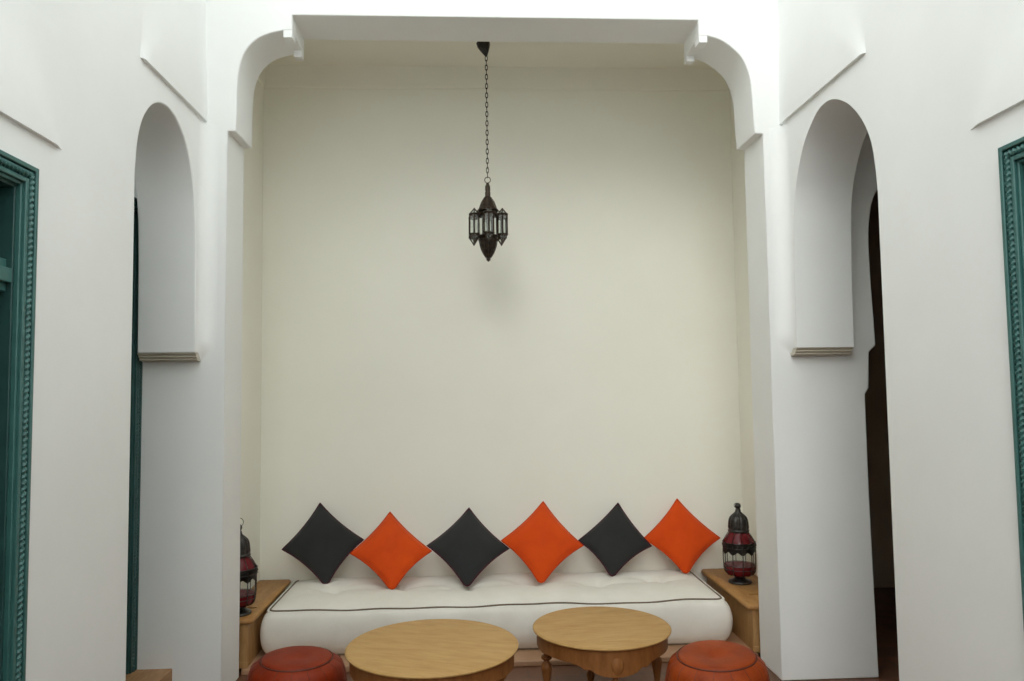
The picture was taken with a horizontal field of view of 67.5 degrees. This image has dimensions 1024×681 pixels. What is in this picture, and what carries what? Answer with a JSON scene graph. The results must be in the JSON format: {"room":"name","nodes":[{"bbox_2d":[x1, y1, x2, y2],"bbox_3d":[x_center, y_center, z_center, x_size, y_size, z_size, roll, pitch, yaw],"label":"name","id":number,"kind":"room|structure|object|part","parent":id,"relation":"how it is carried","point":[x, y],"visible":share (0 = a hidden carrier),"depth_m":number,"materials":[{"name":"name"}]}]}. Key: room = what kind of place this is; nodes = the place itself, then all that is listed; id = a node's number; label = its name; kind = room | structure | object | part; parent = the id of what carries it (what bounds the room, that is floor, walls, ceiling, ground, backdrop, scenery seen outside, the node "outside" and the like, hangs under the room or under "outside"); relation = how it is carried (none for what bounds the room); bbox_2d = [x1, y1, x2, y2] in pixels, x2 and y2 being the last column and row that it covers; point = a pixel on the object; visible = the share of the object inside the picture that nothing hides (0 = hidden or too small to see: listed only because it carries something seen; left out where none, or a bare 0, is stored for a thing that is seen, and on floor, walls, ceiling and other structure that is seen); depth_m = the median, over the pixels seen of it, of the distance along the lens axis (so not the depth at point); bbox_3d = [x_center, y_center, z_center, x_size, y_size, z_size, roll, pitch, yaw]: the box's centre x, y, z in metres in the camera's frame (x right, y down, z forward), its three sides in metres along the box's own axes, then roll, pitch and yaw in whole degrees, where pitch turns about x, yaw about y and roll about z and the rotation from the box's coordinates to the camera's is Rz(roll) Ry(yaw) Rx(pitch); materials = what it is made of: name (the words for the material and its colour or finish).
{"room":"traditional dwelling","nodes":[
{"label":"traditional dwelling","id":0,"kind":"room"},
{"bbox_2d":[0,0,263,680],"bbox_3d":[-1.685,-0.790,1.419,0.298,5.000,8.100,-1,-4,-3],"label":"wall","id":1,"kind":"structure","parent":0,"point":[122,123],"depth_m":3.01,"materials":[{"name":"white paint"}]},
{"bbox_2d":[0,150,38,680],"bbox_3d":[-1.682,0.568,1.913,0.304,2.352,1.118,-1,-4,-3],"label":"door","id":2,"kind":"structure","parent":1,"relation":"in","point":[19,180],"depth_m":2.44,"materials":[{"name":"teal paint"}]},
{"bbox_2d":[0,0,64,149],"bbox_3d":[-1.559,-0.951,1.991,0.017,0.450,1.507,-1,-4,-3],"label":"trim","id":3,"kind":"structure","parent":1,"relation":"attached to","point":[32,47],"depth_m":2.53,"materials":[{"name":"white paint"}]},
{"bbox_2d":[126,197,142,674],"bbox_3d":[-1.976,0.457,3.624,0.112,2.462,0.884,-1,-4,-3],"label":"door","id":4,"kind":"structure","parent":1,"relation":"in","point":[136,364],"depth_m":4.00,"materials":[{"name":"teal paint"}]},
{"bbox_3d":[-1.956,0.465,3.624,0.026,2.444,0.848,-1,-4,-3],"label":"rope moulding","id":5,"kind":"part","parent":4,"relation":"part of","materials":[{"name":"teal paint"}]},
{"bbox_2d":[140,0,207,121],"bbox_3d":[-1.658,-1.523,3.805,0.018,0.600,0.812,-1,-4,-3],"label":"trim","id":6,"kind":"structure","parent":1,"relation":"attached to","point":[173,32],"depth_m":3.80,"materials":[{"name":"white paint"}]},
{"bbox_2d":[258,64,268,85],"bbox_3d":[-1.748,-1.938,5.038,0.050,0.151,0.986,-1,-4,-3],"label":"trim","id":7,"kind":"structure","parent":1,"relation":"attached to","point":[262,77],"depth_m":5.48,"materials":[{"name":"beige paint"}]},
{"bbox_2d":[269,40,713,68],"bbox_3d":[-0.064,-2.128,5.147,3.828,0.200,1.006,-1,-4,-3],"label":"ceiling","id":8,"kind":"structure","parent":0,"point":[316,52],"depth_m":5.39,"materials":[{"name":"beige paint"}]},
{"bbox_2d":[468,41,507,261],"bbox_3d":[-0.162,-1.270,4.990,0.259,1.530,0.294,-1,-4,-3],"label":"hanging lantern","id":9,"kind":"object","parent":8,"relation":"hanging from","point":[487,210],"visible":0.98,"depth_m":4.92,"materials":[{"name":"black metal"}]},
{"bbox_3d":[-0.164,-1.464,5.002,0.015,0.823,0.016,-4,-5,42],"label":"chain","id":10,"kind":"part","parent":9,"relation":"part of","materials":[{"name":"black metal"}]},
{"bbox_3d":[-0.155,-0.745,4.956,0.134,0.178,0.134,-1,-4,-3],"label":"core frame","id":11,"kind":"part","parent":9,"relation":"part of","materials":[{"name":"black metal"}]},
{"bbox_2d":[260,88,743,589],"bbox_3d":[-0.070,-0.118,5.623,3.828,4.151,0.200,-1,-4,-3],"label":"wall","id":12,"kind":"structure","parent":0,"point":[587,367],"depth_m":5.53,"materials":[{"name":"beige paint"}]},
{"bbox_2d":[263,65,729,90],"bbox_3d":[-0.086,-1.923,5.612,3.428,0.151,0.050,-1,-4,-3],"label":"trim","id":13,"kind":"structure","parent":12,"relation":"attached to","point":[277,76],"depth_m":5.61,"materials":[{"name":"beige paint"}]},
{"bbox_2d":[134,0,878,680],"bbox_3d":[0.265,-0.625,4.408,6.200,5.000,0.308,-1,-4,-3],"label":"wall","id":14,"kind":"structure","parent":0,"point":[817,619],"depth_m":4.25,"materials":[{"name":"white paint"}]},
{"bbox_2d":[137,353,200,361],"bbox_3d":[-1.814,0.089,4.056,0.297,0.042,0.088,-1,-4,-3],"label":"trim","id":15,"kind":"structure","parent":14,"relation":"attached to","point":[144,357],"depth_m":4.03,"materials":[{"name":"beige paint"}]},
{"bbox_2d":[196,121,218,360],"bbox_3d":[-1.638,-0.536,4.115,0.090,1.288,0.090,-1,-4,-3],"label":"trim","id":16,"kind":"structure","parent":14,"relation":"attached to","point":[208,169],"depth_m":4.13,"materials":[{"name":"white paint"}]},
{"bbox_2d":[769,124,795,354],"bbox_3d":[1.513,-0.565,4.279,0.090,1.288,0.090,-1,-4,-3],"label":"trim","id":17,"kind":"structure","parent":14,"relation":"attached to","point":[784,301],"depth_m":4.29,"materials":[{"name":"white paint"}]},
{"bbox_2d":[791,347,853,355],"bbox_3d":[1.717,0.060,4.241,0.319,0.042,0.086,-1,-4,-3],"label":"trim","id":18,"kind":"structure","parent":14,"relation":"attached to","point":[798,351],"depth_m":4.22,"materials":[{"name":"beige paint"}]},
{"bbox_2d":[236,587,898,680],"bbox_3d":[-0.074,1.774,1.739,8.400,0.182,9.500,-1,-4,-3],"label":"floor","id":19,"kind":"structure","parent":0,"point":[885,597],"depth_m":4.42,"materials":[{"name":"tile"}]},
{"bbox_2d":[126,669,171,680],"bbox_3d":[-1.891,1.770,3.571,0.282,0.168,0.831,-1,-4,-3],"label":"threshold","id":20,"kind":"object","parent":19,"relation":"on","point":[142,674],"visible":0.55,"depth_m":3.91,"materials":[{"name":"brown wood"}]},
{"bbox_2d":[239,579,290,667],"bbox_3d":[-1.613,1.762,4.826,0.220,0.273,0.940,-1,-4,-3],"label":"wooden box","id":21,"kind":"object","parent":19,"relation":"on","point":[268,591],"visible":0.57,"depth_m":4.59,"materials":[{"name":"brown wood"}]},
{"bbox_2d":[239,518,257,616],"bbox_3d":[-1.609,1.324,4.503,0.224,0.556,0.223,2,-4,-32],"label":"candle lantern","id":22,"kind":"object","parent":21,"relation":"on","point":[248,567],"visible":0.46,"depth_m":4.46,"materials":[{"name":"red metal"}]},
{"bbox_3d":[-1.607,1.520,4.490,0.197,0.066,0.197,2,-4,-32],"label":"glass","id":23,"kind":"part","parent":22,"relation":"part of","materials":[{"name":"red glass"}]},
{"bbox_3d":[-1.609,1.324,4.503,0.203,0.111,0.203,2,-4,-32],"label":"glass","id":24,"kind":"part","parent":22,"relation":"part of","materials":[{"name":"red glass"}]},
{"bbox_3d":[-1.615,1.638,4.834,0.220,0.026,0.940,-1,-4,-3],"label":"lid","id":25,"kind":"part","parent":21,"relation":"part of","materials":[{"name":"brown wood"}]},
{"bbox_2d":[246,646,346,680],"bbox_3d":[-1.026,1.673,3.652,0.476,0.347,0.466,1,-4,-20],"label":"pouf","id":26,"kind":"object","parent":19,"relation":"on","point":[292,663],"visible":1,"depth_m":3.58,"materials":[{"name":"orange leather"}]},
{"bbox_3d":[-1.029,1.515,3.662,0.331,0.032,0.323,1,-4,-20],"label":"panel","id":27,"kind":"part","parent":26,"relation":"part of","materials":[{"name":"orange leather"}]},
{"bbox_2d":[345,619,517,680],"bbox_3d":[-0.358,1.602,3.461,0.780,0.450,0.780,-2,-4,17],"label":"round table","id":28,"kind":"object","parent":19,"relation":"on","point":[429,649],"visible":1,"depth_m":3.37,"materials":[{"name":"brown wood"}]},
{"bbox_2d":[260,570,732,654],"bbox_3d":[-0.092,1.734,4.984,2.870,0.308,0.839,-1,-4,-3],"label":"mattress","id":29,"kind":"object","parent":19,"relation":"on","point":[329,616],"visible":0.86,"depth_m":4.66,"materials":[{"name":"beige fabric"}]},
{"bbox_2d":[281,503,363,583],"bbox_3d":[-1.279,1.369,5.190,0.502,0.498,0.239,-2,-4,18],"label":"cushion","id":30,"kind":"object","parent":29,"relation":"on","point":[323,543],"visible":1,"depth_m":5.15,"materials":[{"name":"grey fabric"}]},
{"bbox_2d":[350,512,431,589],"bbox_3d":[-0.807,1.394,5.110,0.424,0.426,0.349,-3,-4,36],"label":"cushion","id":31,"kind":"object","parent":29,"relation":"on","point":[390,550],"visible":1,"depth_m":5.07,"materials":[{"name":"orange fabric"}]},
{"bbox_2d":[427,508,509,586],"bbox_3d":[-0.297,1.382,5.160,0.438,0.443,0.353,-4,-5,38],"label":"cushion","id":32,"kind":"object","parent":29,"relation":"on","point":[468,547],"visible":1,"depth_m":5.12,"materials":[{"name":"grey fabric"}]},
{"bbox_2d":[501,501,583,582],"bbox_3d":[0.203,1.352,5.171,0.443,0.467,0.348,2,-5,-37],"label":"cushion","id":33,"kind":"object","parent":29,"relation":"on","point":[541,541],"visible":1,"depth_m":5.13,"materials":[{"name":"orange fabric"}]},
{"bbox_2d":[578,503,651,576],"bbox_3d":[0.704,1.372,5.299,0.477,0.456,0.226,1,-4,-22],"label":"cushion","id":34,"kind":"object","parent":29,"relation":"on","point":[614,540],"visible":1,"depth_m":5.26,"materials":[{"name":"grey fabric"}]},
{"bbox_2d":[644,499,719,573],"bbox_3d":[1.180,1.358,5.343,0.510,0.476,0.224,1,-4,-24],"label":"cushion","id":35,"kind":"object","parent":29,"relation":"on","point":[679,535],"visible":1,"depth_m":5.30,"materials":[{"name":"orange fabric"}]},
{"bbox_2d":[533,606,671,680],"bbox_3d":[0.463,1.657,3.931,0.708,0.380,0.708,0,-4,-6],"label":"round table","id":36,"kind":"object","parent":19,"relation":"on","point":[615,643],"visible":1,"depth_m":3.79,"materials":[{"name":"brown wood"}]},
{"bbox_3d":[0.176,1.667,3.898,0.056,0.362,0.056,0,-4,-6],"label":"leg","id":37,"kind":"part","parent":36,"relation":"part of","materials":[{"name":"brown wood"}]},
{"bbox_3d":[0.431,1.684,4.216,0.056,0.362,0.056,0,-4,-6],"label":"leg","id":38,"kind":"part","parent":36,"relation":"part of","materials":[{"name":"brown wood"}]},
{"bbox_2d":[611,658,623,675],"bbox_3d":[0.499,1.541,3.603,0.064,0.084,0.013,0,-4,-6],"label":"pendant","id":39,"kind":"object","parent":36,"relation":"attached to","point":[617,664],"depth_m":3.60,"materials":[{"name":"brown wood"}]},
{"bbox_3d":[0.749,1.664,3.963,0.056,0.362,0.056,0,-4,-6],"label":"leg","id":40,"kind":"part","parent":36,"relation":"part of","materials":[{"name":"brown wood"}]},
{"bbox_2d":[665,640,769,680],"bbox_3d":[0.955,1.627,3.558,0.485,0.375,0.474,-1,-4,7],"label":"pouf","id":41,"kind":"object","parent":19,"relation":"on","point":[706,660],"visible":1,"depth_m":3.48,"materials":[{"name":"orange leather"}]},
{"bbox_3d":[0.952,1.462,3.568,0.355,0.044,0.346,-1,-4,7],"label":"panel","id":42,"kind":"part","parent":41,"relation":"part of","materials":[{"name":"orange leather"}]},
{"bbox_2d":[702,568,759,651],"bbox_3d":[1.531,1.732,4.990,0.320,0.273,0.940,-1,-4,-3],"label":"wooden box","id":43,"kind":"object","parent":19,"relation":"on","point":[743,600],"visible":0.51,"depth_m":4.79,"materials":[{"name":"brown wood"}]},
{"bbox_3d":[1.529,1.609,4.997,0.320,0.026,0.940,-1,-4,-3],"label":"lid","id":44,"kind":"part","parent":43,"relation":"part of","materials":[{"name":"brown wood"}]},
{"bbox_2d":[722,503,756,584],"bbox_3d":[1.505,1.340,5.079,0.224,0.520,0.223,0,-4,-14],"label":"candle lantern","id":45,"kind":"object","parent":43,"relation":"on","point":[738,539],"visible":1,"depth_m":5.03,"materials":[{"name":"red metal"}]},
{"bbox_3d":[1.505,1.321,5.080,0.203,0.111,0.203,0,-4,-14],"label":"glass","id":46,"kind":"part","parent":45,"relation":"part of","materials":[{"name":"red glass"}]},
{"bbox_3d":[1.508,1.517,5.067,0.197,0.066,0.197,0,-4,-14],"label":"glass","id":47,"kind":"part","parent":45,"relation":"part of","materials":[{"name":"red glass"}]},
{"bbox_2d":[729,91,757,576],"bbox_3d":[1.774,-0.074,5.110,0.200,3.951,1.006,-1,-4,-3],"label":"wall","id":48,"kind":"structure","parent":0,"point":[738,162],"depth_m":5.47,"materials":[{"name":"beige paint"}]},
{"bbox_2d":[865,190,894,587],"bbox_3d":[2.598,0.262,5.432,1.450,3.300,1.606,-1,-4,-3],"label":"wall","id":49,"kind":"structure","parent":0,"point":[879,483],"depth_m":6.12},
{"bbox_2d":[778,0,1023,680],"bbox_3d":[1.879,-0.866,0.948,0.320,5.000,6.786,-1,-4,-3],"label":"wall","id":50,"kind":"structure","parent":0,"point":[958,592],"depth_m":2.96,"materials":[{"name":"white paint"}]},
{"bbox_2d":[779,0,865,123],"bbox_3d":[1.550,-1.559,3.913,0.018,0.600,0.931,-1,-4,-3],"label":"trim","id":51,"kind":"structure","parent":50,"relation":"attached to","point":[819,40],"depth_m":3.92,"materials":[{"name":"white paint"}]},
{"bbox_2d":[964,0,1023,129],"bbox_3d":[1.655,-1.019,1.997,0.017,0.450,1.481,-1,-4,-3],"label":"trim","id":52,"kind":"structure","parent":50,"relation":"attached to","point":[994,29],"depth_m":2.58,"materials":[{"name":"white paint"}]},
{"bbox_2d":[998,136,1023,626],"bbox_3d":[1.813,0.510,1.938,0.304,2.382,1.102,-1,-4,-3],"label":"door","id":53,"kind":"structure","parent":50,"relation":"in","point":[1010,155],"depth_m":2.48,"materials":[{"name":"teal paint"}]},
{"bbox_3d":[1.675,0.520,1.930,0.026,2.364,1.066,-1,-4,-3],"label":"rope moulding","id":54,"kind":"part","parent":53,"relation":"part of","materials":[{"name":"teal paint"}]}
]}

